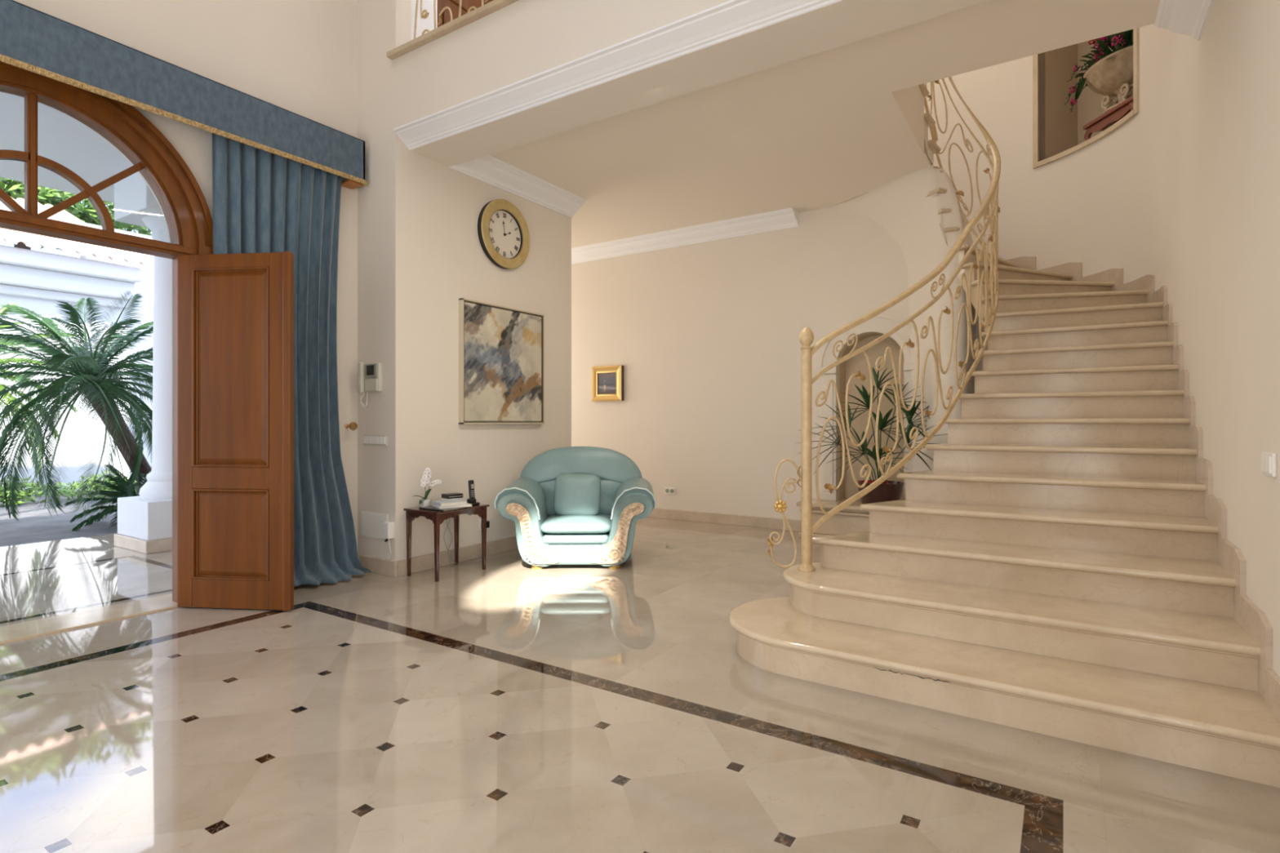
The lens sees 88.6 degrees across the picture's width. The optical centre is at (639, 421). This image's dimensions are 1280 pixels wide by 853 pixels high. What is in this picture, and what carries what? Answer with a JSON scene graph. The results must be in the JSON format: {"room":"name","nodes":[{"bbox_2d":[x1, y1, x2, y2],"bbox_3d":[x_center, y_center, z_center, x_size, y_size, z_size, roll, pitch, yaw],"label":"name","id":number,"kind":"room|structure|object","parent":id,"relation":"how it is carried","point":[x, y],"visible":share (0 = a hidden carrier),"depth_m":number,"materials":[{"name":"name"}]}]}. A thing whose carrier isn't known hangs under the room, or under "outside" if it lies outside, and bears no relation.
{"room":"house entrance hall","nodes":[
{"label":"house entrance hall","id":0,"kind":"room"},
{"bbox_2d":[0,91,132,203],"bbox_3d":[-6.429,-2.512,2.554,3.330,0.400,13.300,0,0,33],"label":"ceiling","id":1,"kind":"structure","parent":0,"point":[63,140],"depth_m":5.56,"materials":[{"name":"white"}]},
{"bbox_2d":[13,0,357,546],"bbox_3d":[-5.106,-2.062,1.221,0.340,6.500,10.500,0,0,33],"label":"wall","id":2,"kind":"structure","parent":0,"point":[300,57],"depth_m":4.71,"materials":[{"name":"paint"}]},
{"bbox_2d":[0,257,178,644],"bbox_3d":[-3.469,0.058,3.704,0.390,2.260,1.810,0,0,33],"label":"door","id":3,"kind":"structure","parent":2,"relation":"in","point":[44,626],"depth_m":4.14,"materials":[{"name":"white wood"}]},
{"bbox_2d":[177,251,293,611],"bbox_3d":[-2.561,0.061,4.143,0.790,2.237,0.065,0,0,6],"label":"door leaf","id":4,"kind":"structure","parent":3,"relation":"attached to","point":[235,312],"depth_m":4.13,"materials":[{"name":"brown wood"}]},
{"bbox_2d":[0,61,213,259],"bbox_3d":[-3.377,-1.540,3.645,0.188,0.955,1.850,0,0,33],"label":"window","id":5,"kind":"structure","parent":2,"relation":"in","point":[181,199],"depth_m":3.90,"materials":[{"name":"brown wood"}]},
{"bbox_2d":[0,0,367,189],"bbox_3d":[-3.589,-2.023,3.071,0.189,0.347,5.055,0,0,33],"label":"pelmet","id":6,"kind":"object","parent":2,"relation":"attached to","point":[33,40],"visible":1,"depth_m":3.99,"materials":[{"name":"blue fabric"}]},
{"bbox_2d":[212,133,372,586],"bbox_3d":[-2.397,-0.375,4.620,0.382,3.101,1.090,0,0,33],"label":"curtain","id":7,"kind":"object","parent":6,"relation":"hanging from","point":[264,202],"visible":0.55,"depth_m":4.79,"materials":[{"name":"blue fabric"}]},
{"bbox_2d":[344,422,357,430],"bbox_3d":[-2.285,0.038,5.172,0.102,0.068,0.068,0,0,33],"label":"handle","id":8,"kind":"object","parent":2,"relation":"attached to","point":[353,426],"visible":1,"depth_m":5.15,"materials":[{"name":"gold metal"}]},
{"bbox_2d":[357,0,411,139],"bbox_3d":[-2.076,-3.787,5.238,0.580,3.050,0.143,0,0,33],"label":"wall pier","id":9,"kind":"object","parent":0,"point":[384,26],"visible":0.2,"depth_m":5.14,"materials":[{"name":"paint"}]},
{"bbox_2d":[411,0,437,39],"bbox_3d":[-1.185,-4.047,6.450,0.100,2.530,2.860,0,0,33],"label":"wall","id":10,"kind":"structure","parent":0,"point":[422,24],"depth_m":5.42,"materials":[{"name":"white paint"}]},
{"bbox_2d":[437,0,493,27],"bbox_3d":[-1.554,-3.832,5.962,0.150,2.100,0.880,0,0,33],"label":"door","id":11,"kind":"structure","parent":10,"relation":"in","point":[454,5],"depth_m":5.84,"materials":[{"name":"brown wood"}]},
{"bbox_2d":[386,0,519,60],"bbox_3d":[0.225,-2.797,3.765,4.975,0.040,0.275,0,0,33],"label":"trim","id":12,"kind":"structure","parent":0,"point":[494,6],"depth_m":4.63,"materials":[{"name":"beige stone"}]},
{"bbox_2d":[413,0,488,39],"bbox_3d":[0.242,-3.328,3.751,4.890,1.026,0.048,0,0,33],"label":"balcony railing","id":13,"kind":"object","parent":12,"relation":"on","point":[425,15],"visible":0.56,"depth_m":4.90,"materials":[{"name":"beige metal"}]},
{"bbox_2d":[357,125,571,560],"bbox_3d":[-1.620,-0.537,6.128,0.780,3.450,2.133,0,0,33],"label":"wall","id":14,"kind":"structure","parent":0,"point":[420,252],"depth_m":5.34,"materials":[{"name":"paint"}]},
{"bbox_2d":[357,361,382,408],"bbox_3d":[-2.123,-0.285,5.139,0.236,0.364,0.075,0,0,33],"label":"intercom","id":15,"kind":"object","parent":14,"relation":"attached to","point":[369,375],"visible":1,"depth_m":5.13,"materials":[{"name":"beige plastic"}]},
{"bbox_2d":[361,511,387,539],"bbox_3d":[-2.089,0.818,5.155,0.330,0.200,0.010,0,0,33],"label":"plate","id":16,"kind":"object","parent":14,"relation":"attached to","point":[372,523],"visible":0.83,"depth_m":5.15,"materials":[{"name":"white plastic"}]},
{"bbox_2d":[363,434,386,445],"bbox_3d":[-2.082,0.147,5.147,0.290,0.082,0.016,0,0,33],"label":"light switch","id":17,"kind":"object","parent":14,"relation":"attached to","point":[375,440],"visible":1,"depth_m":5.13,"materials":[{"name":"beige plastic"}]},
{"bbox_2d":[358,554,398,577],"bbox_3d":[-2.068,1.129,5.141,0.500,0.118,0.030,0,0,33],"label":"baseboard","id":18,"kind":"object","parent":14,"relation":"attached to","point":[375,565],"visible":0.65,"depth_m":5.09,"materials":[{"name":"stone"}]},
{"bbox_2d":[383,521,394,559],"bbox_3d":[-1.926,0.915,5.023,0.070,0.288,0.055,0,0,33],"label":"plug","id":19,"kind":"object","parent":14,"relation":"attached to","point":[388,526],"visible":1,"depth_m":5.00,"materials":[{"name":"white plastic"}]},
{"bbox_2d":[397,536,518,576],"bbox_3d":[-1.446,1.129,6.027,0.420,0.118,2.153,0,0,33],"label":"baseboard","id":20,"kind":"structure","parent":14,"relation":"attached to","point":[423,562],"depth_m":5.53,"materials":[{"name":"stone"}]},
{"bbox_2d":[480,518,490,529],"bbox_3d":[-1.353,0.906,5.781,0.045,0.087,0.125,0,0,33],"label":"power adapter","id":21,"kind":"object","parent":14,"relation":"attached to","point":[488,520],"visible":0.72,"depth_m":5.77,"materials":[{"name":"black plastic"}]},
{"bbox_2d":[458,297,544,424],"bbox_3d":[-1.232,-0.507,5.962,0.050,1.060,1.030,0,0,33],"label":"abstract painting","id":22,"kind":"object","parent":14,"relation":"attached to","point":[501,348],"visible":1,"depth_m":5.90,"materials":[{"name":"beige"}]},
{"bbox_2d":[477,199,529,269],"bbox_3d":[-1.228,-1.697,5.960,0.060,0.616,0.616,0,0,33],"label":"wall clock","id":23,"kind":"object","parent":14,"relation":"attached to","point":[503,232],"visible":1,"depth_m":5.94,"materials":[{"name":"gold metal"}]},
{"bbox_2d":[448,155,586,217],"bbox_3d":[-1.068,-2.187,6.079,0.200,0.150,1.615,0,0,33],"label":"trim","id":24,"kind":"structure","parent":14,"relation":"attached to","point":[488,169],"depth_m":6.04,"materials":[{"name":"white paint"}]},
{"bbox_2d":[0,516,1279,852],"bbox_3d":[-1.170,1.238,5.046,9.450,0.100,9.400,0,0,33],"label":"floor","id":25,"kind":"structure","parent":0,"point":[508,706],"depth_m":2.43,"materials":[{"name":"tile"}]},
{"bbox_2d":[114,172,172,554],"bbox_3d":[-4.521,-0.562,6.358,0.720,3.500,0.720,0,0,33],"label":"porch column","id":26,"kind":"structure","parent":25,"relation":"on","point":[144,521],"depth_m":6.18,"materials":[{"name":"paint"}]},
{"bbox_2d":[403,503,489,582],"bbox_3d":[-1.512,0.928,5.149,0.385,0.520,0.530,0,0,33],"label":"side table","id":27,"kind":"object","parent":25,"relation":"on","point":[437,517],"visible":0.92,"depth_m":5.03,"materials":[{"name":"brown wood"}]},
{"bbox_2d":[413,467,441,506],"bbox_3d":[-1.663,0.514,5.142,0.096,0.306,0.226,0,0,33],"label":"potted orchid","id":28,"kind":"object","parent":27,"relation":"on","point":[424,502],"visible":1,"depth_m":5.10,"materials":[{"name":"white plant"}]},
{"bbox_2d":[418,506,463,511],"bbox_3d":[-1.518,0.662,5.014,0.270,0.010,0.202,0,0,32],"label":"book","id":29,"kind":"object","parent":27,"relation":"on","point":[428,508],"visible":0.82,"depth_m":4.96,"materials":[{"name":"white paper"}]},
{"bbox_2d":[432,502,471,508],"bbox_3d":[-1.452,0.649,5.073,0.252,0.016,0.190,0,0,-33],"label":"book","id":30,"kind":"object","parent":29,"relation":"on","point":[468,504],"visible":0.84,"depth_m":5.00,"materials":[{"name":"white paper"}]},
{"bbox_2d":[431,498,466,506],"bbox_3d":[-1.472,0.628,5.068,0.212,0.026,0.165,0,0,-40],"label":"book","id":31,"kind":"object","parent":30,"relation":"on","point":[446,502],"visible":1,"depth_m":5.03,"materials":[{"name":"grey paper"}]},
{"bbox_2d":[440,497,463,500],"bbox_3d":[-1.516,0.642,5.294,0.106,0.050,0.150,0,0,44],"label":"box","id":32,"kind":"object","parent":31,"relation":"on","point":[442,499],"visible":0.24,"depth_m":5.26,"materials":[{"name":"white plastic"}]},
{"bbox_2d":[441,492,462,498],"bbox_3d":[-1.516,0.600,5.294,0.101,0.034,0.140,0,0,44],"label":"box","id":33,"kind":"object","parent":32,"relation":"on","point":[447,495],"visible":1,"depth_m":5.25,"materials":[{"name":"black plastic"}]},
{"bbox_2d":[466,480,479,506],"bbox_3d":[-1.336,0.569,5.231,0.090,0.197,0.084,0,0,42],"label":"cordless phone","id":34,"kind":"object","parent":27,"relation":"on","point":[472,500],"visible":0.91,"depth_m":5.22,"materials":[{"name":"black plastic"}]},
{"bbox_2d":[444,517,481,566],"bbox_3d":[-1.445,0.924,5.546,0.121,0.538,0.485,0,0,33],"label":"cable","id":35,"kind":"object","parent":25,"relation":"on","point":[450,517],"visible":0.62,"depth_m":5.40,"materials":[{"name":"grey plastic"}]},
{"bbox_2d":[446,519,480,564],"bbox_3d":[-1.381,0.924,5.511,0.270,0.538,0.436,0,0,33],"label":"cable","id":36,"kind":"object","parent":25,"relation":"on","point":[446,519],"visible":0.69,"depth_m":5.42,"materials":[{"name":"grey plastic"}]},
{"bbox_2d":[493,446,656,569],"bbox_3d":[-0.526,0.706,5.639,1.302,0.963,0.839,0,0,-1],"label":"armchair","id":37,"kind":"object","parent":25,"relation":"on","point":[544,538],"visible":0.91,"depth_m":5.27,"materials":[{"name":"teal leather"}]},
{"bbox_2d":[540,514,611,533],"bbox_3d":[-0.524,0.863,5.544,0.580,0.124,0.610,0,0,-1],"label":"seat cushion","id":38,"kind":"object","parent":37,"relation":"on","point":[549,523],"depth_m":5.29,"materials":[{"name":"teal leather"}]},
{"bbox_2d":[553,473,600,515],"bbox_3d":[-0.542,0.638,5.683,0.404,0.366,0.190,0,0,-1],"label":"cushion","id":39,"kind":"object","parent":37,"relation":"on","point":[575,494],"visible":0.97,"depth_m":5.62,"materials":[{"name":"teal leather"}]},
{"bbox_2d":[519,446,642,483],"bbox_3d":[-0.531,0.410,5.932,1.115,0.370,0.252,0,0,-1],"label":"backrest","id":40,"kind":"object","parent":37,"relation":"on","point":[611,466],"depth_m":5.83,"materials":[{"name":"teal leather"}]},
{"bbox_2d":[728,84,1279,787],"bbox_3d":[1.951,-0.796,5.225,3.665,3.968,5.167,0,0,33],"label":"staircase","id":41,"kind":"structure","parent":25,"relation":"on","point":[1055,571],"depth_m":3.30,"materials":[{"name":"beige stone"}]},
{"bbox_2d":[767,76,1000,571],"bbox_3d":[1.998,-1.632,4.684,0.680,4.950,3.106,0,0,41],"label":"stair railing","id":42,"kind":"object","parent":41,"relation":"on","point":[806,336],"visible":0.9,"depth_m":4.12,"materials":[{"name":"beige metal"}]},
{"bbox_2d":[395,0,988,166],"bbox_3d":[0.381,-2.450,3.873,5.030,0.665,0.523,0,0,33],"label":"beam","id":43,"kind":"structure","parent":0,"point":[522,39],"depth_m":4.20,"materials":[{"name":"paint"}]},
{"bbox_2d":[393,0,841,150],"bbox_3d":[0.227,-2.175,3.726,4.929,0.115,0.152,0,0,33],"label":"trim","id":44,"kind":"structure","parent":43,"relation":"attached to","point":[731,19],"depth_m":3.97,"materials":[{"name":"white paint"}]},
{"bbox_2d":[571,207,988,519],"bbox_3d":[0.378,-0.537,8.035,8.100,3.450,0.100,0,0,33],"label":"wall","id":45,"kind":"structure","parent":0,"point":[704,335],"depth_m":7.59,"materials":[{"name":"paint"}]},
{"bbox_2d":[591,364,624,401],"bbox_3d":[-0.421,-0.487,8.451,0.476,0.450,0.070,0,0,33],"label":"picture","id":46,"kind":"object","parent":45,"relation":"attached to","point":[607,381],"visible":1,"depth_m":8.44,"materials":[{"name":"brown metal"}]},
{"bbox_2d":[664,487,675,494],"bbox_3d":[0.363,0.846,7.976,0.150,0.085,0.014,0,0,33],"label":"wall socket","id":47,"kind":"object","parent":45,"relation":"attached to","point":[670,491],"visible":1,"depth_m":7.97,"materials":[{"name":"white plastic"}]},
{"bbox_2d":[571,208,798,264],"bbox_3d":[-0.678,-2.187,8.540,5.580,0.150,0.200,0,0,33],"label":"trim","id":48,"kind":"structure","parent":45,"relation":"attached to","point":[787,218],"depth_m":7.72,"materials":[{"name":"white paint"}]},
{"bbox_2d":[647,507,801,531],"bbox_3d":[-0.135,1.129,8.301,6.750,0.118,0.030,0,0,33],"label":"baseboard","id":49,"kind":"structure","parent":45,"relation":"attached to","point":[693,516],"depth_m":7.55,"materials":[{"name":"stone"}]},
{"bbox_2d":[816,363,913,500],"bbox_3d":[2.336,0.128,6.672,1.080,1.400,0.060,0,0,33],"label":"trim","id":50,"kind":"structure","parent":45,"relation":"attached to","point":[828,470],"depth_m":6.87,"materials":[{"name":"paint"}]},
{"bbox_2d":[817,313,911,367],"bbox_3d":[2.342,-0.835,6.680,1.050,0.525,0.040,0,0,33],"label":"trim","id":51,"kind":"structure","parent":45,"relation":"attached to","point":[881,323],"depth_m":6.67,"materials":[{"name":"paint"}]},
{"bbox_2d":[840,333,903,500],"bbox_3d":[2.478,0.088,6.890,0.880,2.200,0.260,0,0,33],"label":"wall niche","id":52,"kind":"object","parent":45,"relation":"in","point":[848,488],"visible":0.16,"depth_m":6.99,"materials":[{"name":"beige paint"}]},
{"bbox_2d":[489,0,1159,248],"bbox_3d":[-0.207,-2.522,6.460,8.830,0.520,3.180,0,0,33],"label":"ceiling","id":53,"kind":"structure","parent":0,"point":[835,126],"depth_m":5.18,"materials":[{"name":"beige paint"}]},
{"bbox_2d":[796,497,869,537],"bbox_3d":[2.275,1.008,6.688,1.160,0.360,0.700,0,0,33],"label":"plinth","id":54,"kind":"object","parent":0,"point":[851,519],"depth_m":6.53,"materials":[{"name":"beige stone"}]},
{"bbox_2d":[797,364,944,503],"bbox_3d":[2.217,0.139,6.269,1.414,1.378,0.706,0,0,33],"label":"fan palm","id":55,"kind":"object","parent":54,"relation":"on","point":[887,491],"visible":0.66,"depth_m":6.22,"materials":[{"name":"green leaf"},{"name":"dark red glazed ceramic"}]},
{"bbox_2d":[857,480,904,503],"bbox_3d":[2.328,0.708,6.355,0.440,0.240,0.440,0,0,33],"label":"pot","id":56,"kind":"object","parent":54,"relation":"on","point":[888,491],"depth_m":6.19,"materials":[{"name":"red ceramic"}]},
{"bbox_2d":[826,164,973,276],"bbox_3d":[2.280,-1.843,6.392,1.720,0.862,0.691,0,0,33],"label":"wall","id":57,"kind":"structure","parent":0,"point":[901,206],"depth_m":6.16,"materials":[{"name":"paint"}]},
{"bbox_2d":[903,264,975,497],"bbox_3d":[2.796,-0.122,6.204,0.650,2.620,0.445,0,0,33],"label":"wall","id":58,"kind":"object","parent":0,"point":[922,297],"visible":0.35,"depth_m":6.07,"materials":[{"name":"paint"}]},
{"bbox_2d":[924,23,1165,291],"bbox_3d":[2.887,-2.062,6.667,3.860,6.500,1.930,0,0,33],"label":"wall","id":59,"kind":"structure","parent":0,"point":[1100,206],"depth_m":6.39,"materials":[{"name":"paint"}]},
{"bbox_2d":[1042,40,1114,159],"bbox_3d":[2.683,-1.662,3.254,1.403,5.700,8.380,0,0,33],"label":"wall niche","id":60,"kind":"object","parent":59,"relation":"in","point":[1064,131],"visible":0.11,"depth_m":6.76,"materials":[{"name":"beige paint"}]},
{"bbox_2d":[1032,27,1138,168],"bbox_3d":[4.416,-3.514,6.093,0.725,1.895,1.518,0,0,-7],"label":"frame","id":61,"kind":"object","parent":60,"relation":"attached to","point":[1036,162],"depth_m":6.37,"materials":[{"name":"beige wood"}]},
{"bbox_2d":[1083,95,1133,140],"bbox_3d":[4.409,-2.706,5.967,0.340,0.222,0.609,0,0,-3],"label":"stand","id":62,"kind":"object","parent":60,"relation":"on","point":[1111,117],"visible":0.35,"depth_m":5.96,"materials":[{"name":"brown wood"}]},
{"bbox_2d":[1083,45,1133,115],"bbox_3d":[4.409,-3.037,5.967,0.552,0.437,0.731,0,0,-3],"label":"urn","id":63,"kind":"object","parent":62,"relation":"on","point":[1113,77],"visible":0.65,"depth_m":5.90,"materials":[{"name":"stone"}]},
{"bbox_2d":[1063,29,1133,114],"bbox_3d":[4.412,-3.365,5.970,0.654,0.751,0.971,0,0,13],"label":"flower arrangement","id":64,"kind":"object","parent":63,"relation":"in","point":[1117,42],"visible":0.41,"depth_m":5.97,"materials":[{"name":"green plant"}]},
{"bbox_2d":[1165,0,1279,676],"bbox_3d":[2.064,-2.062,1.845,0.200,6.500,7.060,0,0,33],"label":"wall","id":65,"kind":"structure","parent":0,"point":[1223,87],"depth_m":2.95,"materials":[{"name":"paint"}]},
{"bbox_2d":[1005,256,1279,722],"bbox_3d":[2.954,-0.686,4.881,2.720,3.748,5.736,0,0,-7],"label":"baseboard","id":66,"kind":"structure","parent":65,"relation":"attached to","point":[1249,615],"depth_m":3.27,"materials":[{"name":"stone"}]},
{"bbox_2d":[1154,0,1213,41],"bbox_3d":[2.743,-2.187,3.261,0.200,0.150,1.025,0,0,33],"label":"trim","id":67,"kind":"structure","parent":65,"relation":"attached to","point":[1184,17],"depth_m":3.54,"materials":[{"name":"white paint"}]},
{"bbox_2d":[1260,451,1276,477],"bbox_3d":[2.282,0.155,2.382,0.018,0.085,0.150,0,0,33],"label":"wall switch","id":68,"kind":"object","parent":65,"relation":"attached to","point":[1268,460],"visible":1,"depth_m":2.35,"materials":[{"name":"white plastic"}]},
{"label":"outside","id":69,"kind":"structure","parent":0,"visible":0},
{"bbox_2d":[0,481,137,546],"bbox_3d":[-20.576,1.278,31.192,51.550,0.100,90.000,0,0,33],"label":"ground","id":70,"kind":"structure","parent":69,"point":[45,526],"depth_m":7.81,"materials":[{"name":"stone"}]},
{"bbox_2d":[0,475,71,505],"bbox_3d":[-9.282,1.049,9.606,0.879,0.565,1.403,0,0,33],"label":"shrub","id":71,"kind":"object","parent":70,"relation":"on","point":[26,493],"visible":0.51,"depth_m":9.67,"materials":[{"name":"green plant"}]},
{"bbox_2d":[0,302,78,474],"bbox_3d":[-8.285,-0.142,7.921,2.772,2.740,2.333,0,0,14],"label":"palm","id":72,"kind":"object","parent":70,"relation":"on","point":[2,312],"visible":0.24,"depth_m":8.23,"materials":[{"name":"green plant"}]},
{"bbox_2d":[0,196,151,496],"bbox_3d":[-14.100,-1.730,9.208,6.120,5.915,10.132,0,0,33],"label":"house","id":73,"kind":"structure","parent":70,"relation":"on","point":[35,281],"depth_m":11.27,"materials":[{"name":"white paint"}]},
{"bbox_2d":[0,177,151,250],"bbox_3d":[-14.211,-2.466,15.853,4.570,7.404,7.345,0,0,33],"label":"pine tree","id":74,"kind":"object","parent":70,"relation":"on","point":[15,189],"visible":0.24,"depth_m":15.16,"materials":[{"name":"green plant"}]},
{"bbox_2d":[0,289,153,521],"bbox_3d":[-6.400,-0.136,7.652,2.646,2.842,2.656,0,0,3],"label":"date palm","id":75,"kind":"object","parent":70,"relation":"on","point":[96,384],"visible":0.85,"depth_m":7.39,"materials":[{"name":"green plant"}]},
{"bbox_2d":[48,470,137,501],"bbox_3d":[-8.656,1.038,10.531,0.867,0.505,1.460,0,0,33],"label":"shrub","id":76,"kind":"object","parent":70,"relation":"on","point":[64,490],"visible":0.32,"depth_m":10.33,"materials":[{"name":"green plant"}]},
{"bbox_2d":[62,463,151,531],"bbox_3d":[-6.034,0.937,7.851,1.328,0.887,1.309,0,0,33],"label":"shrub","id":77,"kind":"object","parent":70,"relation":"on","point":[123,489],"visible":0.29,"depth_m":7.66,"materials":[{"name":"green plant"}]},
{"bbox_2d":[80,222,153,475],"bbox_3d":[-4.858,-1.432,24.053,0.420,5.320,24.900,0,0,33],"label":"wall","id":78,"kind":"structure","parent":70,"relation":"on","point":[145,287],"depth_m":14.42,"materials":[{"name":"white paint"}]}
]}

